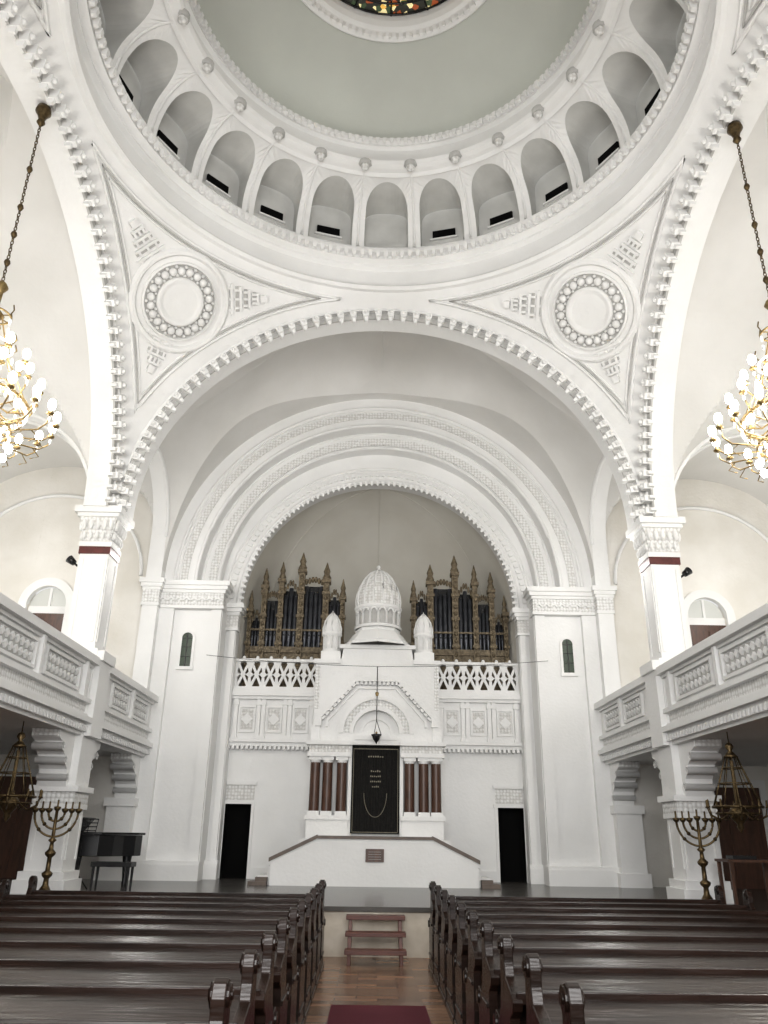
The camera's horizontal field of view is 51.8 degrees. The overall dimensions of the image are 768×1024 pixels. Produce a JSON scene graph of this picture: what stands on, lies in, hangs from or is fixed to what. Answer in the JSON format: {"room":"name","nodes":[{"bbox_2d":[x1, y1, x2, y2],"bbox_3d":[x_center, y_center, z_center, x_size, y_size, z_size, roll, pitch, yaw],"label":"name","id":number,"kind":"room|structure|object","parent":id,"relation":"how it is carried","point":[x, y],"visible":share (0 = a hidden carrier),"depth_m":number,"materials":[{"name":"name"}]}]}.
{"room":"house of worship","nodes":[
{"label":"house of worship","id":0,"kind":"room"},
{"bbox_2d":[0,467,152,878],"bbox_3d":[-8.765,3.589,20.589,5.807,10.803,0.465,1,-22,-1],"label":"wall","id":1,"kind":"structure","parent":0,"point":[37,538],"depth_m":21.38,"materials":[{"name":"beige paint"}]},
{"bbox_2d":[0,768,38,877],"bbox_3d":[-8.718,7.390,18.810,2.105,2.425,0.126,1,-22,-1],"label":"door","id":2,"kind":"structure","parent":1,"relation":"in","point":[14,834],"depth_m":18.69,"materials":[{"name":"brown wood"}]},
{"bbox_2d":[28,588,65,631],"bbox_3d":[-8.924,3.503,20.605,1.044,3.172,0.176,1,-22,-1],"label":"door","id":3,"kind":"structure","parent":1,"relation":"in","point":[49,604],"depth_m":20.97,"materials":[{"name":"white glass"}]},
{"bbox_2d":[0,63,169,575],"bbox_3d":[-8.543,-4.549,15.011,5.800,6.852,16.250,1,-22,-1],"label":"ceiling","id":4,"kind":"structure","parent":0,"point":[41,277],"depth_m":16.93,"materials":[{"name":"paint"}]},
{"bbox_2d":[128,399,619,886],"bbox_3d":[-0.188,3.388,23.084,12.005,13.303,5.106,1,-22,-1],"label":"wall","id":5,"kind":"structure","parent":0,"point":[533,747],"depth_m":20.84,"materials":[{"name":"white paint"}]},
{"bbox_2d":[105,535,165,689],"bbox_3d":[-6.063,1.924,18.913,0.642,4.215,4.124,1,-22,-1],"label":"pilaster","id":6,"kind":"object","parent":5,"relation":"attached to","point":[152,585],"depth_m":20.49,"materials":[{"name":"white paint"}]},
{"bbox_2d":[179,632,192,665],"bbox_3d":[-5.132,3.568,20.519,0.284,0.893,0.030,1,-22,-1],"label":"window","id":7,"kind":"structure","parent":5,"relation":"in","point":[185,656],"depth_m":20.51,"materials":[{"name":"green glass"}]},
{"bbox_2d":[219,804,250,877],"bbox_3d":[-3.735,8.334,20.038,0.676,1.746,0.316,1,-22,-1],"label":"door","id":8,"kind":"structure","parent":5,"relation":"in","point":[234,854],"depth_m":20.07,"materials":[{"name":"black"}]},
{"bbox_2d":[242,553,510,690],"bbox_3d":[-0.185,3.361,23.030,7.553,4.313,0.926,1,-22,-1],"label":"pipe organ","id":9,"kind":"object","parent":5,"relation":"attached to","point":[291,626],"visible":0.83,"depth_m":22.73,"materials":[{"name":"brown wood"}]},
{"bbox_2d":[371,704,381,743],"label":"lamp","id":10,"kind":"object","parent":5,"relation":"hanging from","point":[376,737],"depth_m":19.54,"materials":[{"name":"black metal"}]},
{"bbox_2d":[370,666,444,695],"label":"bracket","id":11,"kind":"object","parent":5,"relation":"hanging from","point":[377,693],"depth_m":20.26,"materials":[{"name":"black metal"}]},
{"bbox_2d":[498,808,526,882],"bbox_3d":[3.234,8.469,20.116,0.675,1.746,0.314,1,-22,-1],"label":"door","id":12,"kind":"structure","parent":5,"relation":"in","point":[510,820],"depth_m":20.15,"materials":[{"name":"black wood"}]},
{"bbox_2d":[562,639,574,672],"bbox_3d":[4.805,3.761,20.631,0.285,0.893,0.030,1,-22,-1],"label":"window","id":13,"kind":"structure","parent":5,"relation":"in","point":[568,661],"depth_m":20.62,"materials":[{"name":"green glass"}]},
{"bbox_2d":[591,543,650,697],"bbox_3d":[5.835,2.156,19.048,0.645,4.214,4.125,1,-22,-1],"label":"pilaster","id":14,"kind":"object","parent":5,"relation":"attached to","point":[603,593],"depth_m":20.62,"materials":[{"name":"white paint"}]},
{"bbox_2d":[237,489,516,690],"bbox_3d":[-0.191,2.938,24.234,7.780,6.400,3.892,1,-22,-1],"label":"ceiling","id":15,"kind":"structure","parent":0,"point":[354,532],"depth_m":24.81,"materials":[{"name":"paint"}]},
{"bbox_2d":[305,957,451,1023],"bbox_3d":[0.044,3.209,2.957,23.004,0.204,19.905,1,-22,-1],"label":"floor","id":16,"kind":"structure","parent":0,"point":[367,980],"depth_m":9.85,"materials":[{"name":"brown wood"}]},
{"bbox_2d":[0,977,233,1023],"bbox_3d":[-2.764,2.584,3.320,4.180,1.154,0.826,1,-22,-1],"label":"wooden pew","id":17,"kind":"object","parent":16,"relation":"on","point":[220,992],"visible":1,"depth_m":3.46,"materials":[{"name":"brown wood"}]},
{"bbox_2d":[0,949,260,1023],"bbox_3d":[-2.780,2.932,4.172,4.180,1.154,0.826,1,-22,-1],"label":"wooden pew","id":18,"kind":"object","parent":16,"relation":"on","point":[18,1002],"visible":1,"depth_m":4.19,"materials":[{"name":"brown wood"}]},
{"bbox_2d":[0,931,277,1023],"bbox_3d":[-2.796,3.280,5.023,4.180,1.154,0.826,1,-22,-1],"label":"wooden pew","id":19,"kind":"object","parent":16,"relation":"on","point":[12,970],"visible":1,"depth_m":5.06,"materials":[{"name":"brown wood"}]},
{"bbox_2d":[0,917,290,1023],"bbox_3d":[-2.813,3.628,5.875,4.180,1.154,0.826,1,-22,-1],"label":"wooden pew","id":20,"kind":"object","parent":16,"relation":"on","point":[25,949],"visible":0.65,"depth_m":5.93,"materials":[{"name":"brown wood"}]},
{"bbox_2d":[0,907,299,1023],"bbox_3d":[-2.829,3.976,6.726,4.180,1.154,0.826,1,-22,-1],"label":"wooden pew","id":21,"kind":"object","parent":16,"relation":"on","point":[6,933],"visible":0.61,"depth_m":6.79,"materials":[{"name":"brown wood"}]},
{"bbox_2d":[0,899,307,1023],"bbox_3d":[-2.845,4.324,7.578,4.180,1.154,0.826,1,-22,-1],"label":"wooden pew","id":22,"kind":"object","parent":16,"relation":"on","point":[5,921],"visible":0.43,"depth_m":7.65,"materials":[{"name":"brown wood"}]},
{"bbox_2d":[0,893,313,1021],"bbox_3d":[-2.862,4.672,8.429,4.180,1.154,0.826,1,-22,-1],"label":"wooden pew","id":23,"kind":"object","parent":16,"relation":"on","point":[4,911],"visible":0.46,"depth_m":8.51,"materials":[{"name":"brown wood"}]},
{"bbox_2d":[0,888,318,1004],"bbox_3d":[-2.878,5.020,9.281,4.180,1.154,0.826,1,-22,-1],"label":"wooden pew","id":24,"kind":"object","parent":16,"relation":"on","point":[3,903],"visible":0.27,"depth_m":9.37,"materials":[{"name":"brown wood"}]},
{"bbox_2d":[0,879,322,989],"bbox_3d":[-2.895,5.368,10.132,4.180,1.154,0.826,1,-22,-1],"label":"wooden pew","id":25,"kind":"object","parent":16,"relation":"on","point":[5,884],"visible":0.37,"depth_m":10.22,"materials":[{"name":"brown wood"}]},
{"bbox_2d":[26,876,325,974],"bbox_3d":[-2.911,5.716,10.984,4.180,1.154,0.826,1,-22,-1],"label":"wooden pew","id":26,"kind":"object","parent":16,"relation":"on","point":[33,880],"visible":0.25,"depth_m":11.08,"materials":[{"name":"brown wood"}]},
{"bbox_2d":[344,914,406,966],"bbox_3d":[-0.129,6.406,11.841,0.904,0.602,0.871,1,-22,-1],"label":"wooden steps","id":27,"kind":"structure","parent":16,"relation":"on","point":[400,934],"depth_m":11.74,"materials":[{"name":"brown wood"}]},
{"bbox_2d":[327,1005,430,1023],"bbox_3d":[0.035,3.334,3.554,1.040,0.012,11.100,1,-22,-1],"label":"carpet","id":28,"kind":"object","parent":16,"relation":"on","point":[338,1014],"visible":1,"depth_m":8.23,"materials":[{"name":"red carpet"}]},
{"bbox_2d":[0,878,767,957],"bbox_3d":[-0.196,8.037,15.965,22.984,0.704,7.966,1,-22,-1],"label":"platform","id":29,"kind":"object","parent":16,"relation":"on","point":[414,903],"visible":0.06,"depth_m":14.99,"materials":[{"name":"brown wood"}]},
{"bbox_2d":[32,800,82,889],"bbox_3d":[-5.623,5.674,13.347,0.492,1.540,0.710,-18,-29,39],"label":"menorah","id":30,"kind":"object","parent":29,"relation":"on","point":[50,852],"visible":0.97,"depth_m":13.45,"materials":[{"name":"brown metal"}]},
{"bbox_2d":[10,505,134,893],"bbox_3d":[-6.081,3.070,15.916,0.982,8.304,0.983,1,-22,-1],"label":"pier","id":31,"kind":"object","parent":29,"relation":"on","point":[104,529],"visible":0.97,"depth_m":15.79,"materials":[{"name":"white paint"}]},
{"bbox_2d":[66,555,77,566],"bbox_3d":[-6.609,1.083,16.859,0.291,0.264,0.343,1,-22,-1],"label":"spotlight","id":32,"kind":"object","parent":31,"relation":"attached to","point":[71,560],"visible":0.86,"depth_m":16.73,"materials":[{"name":"black paint"}]},
{"bbox_2d":[0,592,158,880],"bbox_3d":[-8.454,1.893,7.918,6.052,4.364,24.397,1,-22,-1],"label":"gallery balcony","id":33,"kind":"object","parent":29,"relation":"on","point":[45,673],"visible":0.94,"depth_m":14.61,"materials":[{"name":"white paint"}]},
{"bbox_2d":[0,721,42,822],"bbox_3d":[-6.071,4.245,13.005,1.030,1.620,0.974,1,-22,-1],"label":"chandelier","id":34,"kind":"object","parent":33,"relation":"hanging from","point":[9,802],"visible":0.99,"depth_m":12.88,"materials":[{"name":"brown metal"}]},
{"bbox_2d":[77,818,98,889],"bbox_3d":[-5.882,6.595,15.255,0.503,1.267,0.381,1,-22,-1],"label":"music stand","id":35,"kind":"object","parent":29,"relation":"on","point":[87,830],"visible":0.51,"depth_m":15.44,"materials":[{"name":"black paint"}]},
{"bbox_2d":[75,817,145,885],"bbox_3d":[-5.934,6.987,16.250,1.761,1.300,1.463,1,-22,-1],"label":"grand piano","id":36,"kind":"object","parent":29,"relation":"on","point":[127,845],"visible":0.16,"depth_m":16.02,"materials":[{"name":"black paint"}]},
{"bbox_2d":[89,861,135,890],"bbox_3d":[-5.165,6.921,15.008,0.763,0.503,0.362,1,-22,-1],"label":"piano bench","id":37,"kind":"object","parent":29,"relation":"on","point":[98,864],"visible":0.91,"depth_m":14.92,"materials":[{"name":"black paint"}]},
{"bbox_2d":[247,565,500,888],"bbox_3d":[-0.184,4.993,20.164,5.504,8.123,3.292,1,-22,-1],"label":"torah ark","id":38,"kind":"object","parent":29,"relation":"on","point":[374,817],"visible":0.99,"depth_m":19.63,"materials":[{"name":"white paint"}]},
{"bbox_2d":[625,516,733,903],"bbox_3d":[5.875,3.302,16.051,0.983,8.304,0.984,1,-22,-1],"label":"pier","id":39,"kind":"object","parent":29,"relation":"on","point":[655,540],"visible":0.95,"depth_m":15.94,"materials":[{"name":"white paint"}]},
{"bbox_2d":[681,567,692,577],"bbox_3d":[6.459,1.337,17.006,0.292,0.264,0.341,1,-22,-1],"label":"spotlight","id":40,"kind":"object","parent":39,"relation":"attached to","point":[687,571],"visible":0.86,"depth_m":16.88,"materials":[{"name":"black paint"}]},
{"bbox_2d":[594,603,767,887],"bbox_3d":[8.473,2.222,8.109,6.055,4.364,24.397,1,-22,-1],"label":"gallery balcony","id":41,"kind":"object","parent":29,"relation":"on","point":[718,685],"visible":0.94,"depth_m":14.75,"materials":[{"name":"white paint"}]},
{"bbox_2d":[705,732,767,832],"bbox_3d":[5.758,4.418,12.999,1.030,1.620,0.974,1,-22,-1],"label":"chandelier","id":42,"kind":"object","parent":41,"relation":"hanging from","point":[738,812],"visible":1,"depth_m":12.83,"materials":[{"name":"brown metal"}]},
{"bbox_2d":[672,809,721,899],"bbox_3d":[5.424,5.889,13.472,0.492,1.540,0.710,21,-30,-40],"label":"menorah","id":43,"kind":"object","parent":29,"relation":"on","point":[702,861],"visible":0.95,"depth_m":13.57,"materials":[{"name":"brown metal"}]},
{"bbox_2d":[714,855,767,904],"bbox_3d":[6.314,6.362,13.619,0.903,0.804,0.604,1,-22,-1],"label":"side table","id":44,"kind":"object","parent":29,"relation":"on","point":[729,858],"visible":0.84,"depth_m":13.62,"materials":[{"name":"brown wood"}]},
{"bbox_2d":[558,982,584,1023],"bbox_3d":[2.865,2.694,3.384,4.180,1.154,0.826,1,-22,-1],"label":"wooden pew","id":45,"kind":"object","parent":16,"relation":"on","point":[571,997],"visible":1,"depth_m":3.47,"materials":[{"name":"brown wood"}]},
{"bbox_2d":[428,881,725,978],"bbox_3d":[2.717,5.826,11.047,4.180,1.154,0.826,1,-22,-1],"label":"wooden pew","id":46,"kind":"object","parent":16,"relation":"on","point":[718,890],"visible":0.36,"depth_m":11.14,"materials":[{"name":"brown wood"}]},
{"bbox_2d":[433,885,755,991],"bbox_3d":[2.734,5.478,10.196,4.180,1.154,0.826,1,-22,-1],"label":"wooden pew","id":47,"kind":"object","parent":16,"relation":"on","point":[748,903],"visible":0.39,"depth_m":10.29,"materials":[{"name":"brown wood"}]},
{"bbox_2d":[438,890,767,1006],"bbox_3d":[2.750,5.130,9.344,4.180,1.154,0.826,1,-22,-1],"label":"wooden pew","id":48,"kind":"object","parent":16,"relation":"on","point":[443,936],"visible":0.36,"depth_m":9.42,"materials":[{"name":"brown wood"}]},
{"bbox_2d":[445,895,767,1023],"bbox_3d":[2.767,4.782,8.493,4.180,1.154,0.826,1,-22,-1],"label":"wooden pew","id":49,"kind":"object","parent":16,"relation":"on","point":[451,945],"visible":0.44,"depth_m":8.55,"materials":[{"name":"brown wood"}]},
{"bbox_2d":[453,901,767,1023],"bbox_3d":[2.783,4.434,7.641,4.180,1.154,0.826,1,-22,-1],"label":"wooden pew","id":50,"kind":"object","parent":16,"relation":"on","point":[460,960],"visible":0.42,"depth_m":7.68,"materials":[{"name":"brown wood"}]},
{"bbox_2d":[463,910,767,1023],"bbox_3d":[2.799,4.086,6.790,4.180,1.154,0.826,1,-22,-1],"label":"wooden pew","id":51,"kind":"object","parent":16,"relation":"on","point":[472,975],"visible":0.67,"depth_m":6.82,"materials":[{"name":"brown wood"}]},
{"bbox_2d":[476,920,767,1023],"bbox_3d":[2.816,3.738,5.938,4.180,1.154,0.826,1,-22,-1],"label":"wooden pew","id":52,"kind":"object","parent":16,"relation":"on","point":[488,995],"visible":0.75,"depth_m":5.96,"materials":[{"name":"brown wood"}]},
{"bbox_2d":[493,934,767,1023],"bbox_3d":[2.832,3.390,5.087,4.180,1.154,0.826,1,-22,-1],"label":"wooden pew","id":53,"kind":"object","parent":16,"relation":"on","point":[512,1010],"visible":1,"depth_m":5.09,"materials":[{"name":"brown wood"}]},
{"bbox_2d":[522,953,767,1023],"bbox_3d":[2.849,3.042,4.235,4.180,1.154,0.826,1,-22,-1],"label":"wooden pew","id":54,"kind":"object","parent":16,"relation":"on","point":[542,1006],"visible":1,"depth_m":4.25,"materials":[{"name":"brown wood"}]},
{"bbox_2d":[159,331,603,577],"bbox_3d":[-0.046,-2.548,20.867,11.500,7.810,4.200,1,-22,-1],"label":"ceiling","id":55,"kind":"structure","parent":0,"point":[474,384],"depth_m":21.84,"materials":[{"name":"paint"}]},
{"bbox_2d":[11,0,767,506],"bbox_3d":[0.088,-4.737,12.742,11.600,5.643,11.600,1,-22,-1],"label":"pendentives","id":56,"kind":"structure","parent":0,"point":[585,308],"depth_m":17.43,"materials":[{"name":"white paint"}]},
{"bbox_2d":[0,0,126,505],"bbox_3d":[-5.840,-4.845,12.672,0.745,5.700,12.060,1,-22,-1],"label":"arch","id":57,"kind":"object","parent":56,"relation":"attached to","point":[20,59],"depth_m":15.70,"materials":[{"name":"white paint"}]},
{"bbox_2d":[0,103,60,467],"bbox_3d":[-5.858,-3.779,12.235,2.363,6.805,2.329,-7,-23,18],"label":"brass chandelier","id":58,"kind":"object","parent":57,"relation":"hanging from","point":[43,110],"visible":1,"depth_m":11.67,"materials":[{"name":"brown metal"}]},
{"bbox_2d":[116,309,644,528],"bbox_3d":[-0.018,-2.487,18.227,12.060,5.700,0.745,1,-22,-1],"label":"trim","id":59,"kind":"structure","parent":56,"relation":"attached to","point":[256,346],"depth_m":18.50,"materials":[{"name":"white paint"}]},
{"bbox_2d":[58,0,727,292],"bbox_3d":[0.161,-9.621,14.739,11.200,5.030,11.200,1,-22,-1],"label":"dome","id":60,"kind":"object","parent":56,"relation":"on","point":[329,143],"depth_m":17.57,"materials":[{"name":"white paint"}]},
{"bbox_2d":[341,0,446,15],"bbox_3d":[0.194,-11.899,15.671,4.280,0.107,4.280,1,-22,-1],"label":"oculus window","id":61,"kind":"structure","parent":60,"relation":"in","point":[379,7],"depth_m":17.44,"materials":[{"name":"multicoloured glass"}]},
{"bbox_2d":[637,25,767,516],"bbox_3d":[6.016,-4.614,12.806,0.745,5.700,12.060,1,-22,-1],"label":"arch","id":62,"kind":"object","parent":56,"relation":"attached to","point":[748,98],"depth_m":16.06,"materials":[{"name":"white paint"}]},
{"bbox_2d":[589,102,767,584],"bbox_3d":[8.652,-4.214,15.205,5.800,6.852,16.250,1,-22,-1],"label":"ceiling","id":63,"kind":"structure","parent":0,"point":[729,295],"depth_m":17.20,"materials":[{"name":"paint"}]},
{"bbox_2d":[708,321,767,482],"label":"brass chandelier","id":64,"kind":"object","parent":63,"relation":"hanging from","point":[742,383],"depth_m":11.64,"materials":[{"name":"brown metal"}]},
{"bbox_2d":[727,120,767,293],"label":"chain","id":65,"kind":"object","parent":63,"relation":"hanging from","point":[734,128],"depth_m":13.18,"materials":[{"name":"brown metal"}]},
{"bbox_2d":[606,479,767,886],"bbox_3d":[8.432,3.924,20.784,5.804,10.804,0.466,1,-22,-1],"label":"wall","id":66,"kind":"structure","parent":0,"point":[727,559],"depth_m":21.52,"materials":[{"name":"beige paint"}]},
{"bbox_2d":[688,600,725,645],"bbox_3d":[8.592,3.844,20.804,1.046,3.171,0.176,1,-22,-1],"label":"door","id":67,"kind":"structure","parent":66,"relation":"in","point":[706,619],"depth_m":21.15,"materials":[{"name":"white glass"}]},
{"bbox_2d":[713,780,767,888],"bbox_3d":[8.276,7.721,19.002,2.105,2.426,0.126,1,-22,-1],"label":"door","id":68,"kind":"structure","parent":66,"relation":"in","point":[753,841],"depth_m":18.94,"materials":[{"name":"brown wood"}]}
]}

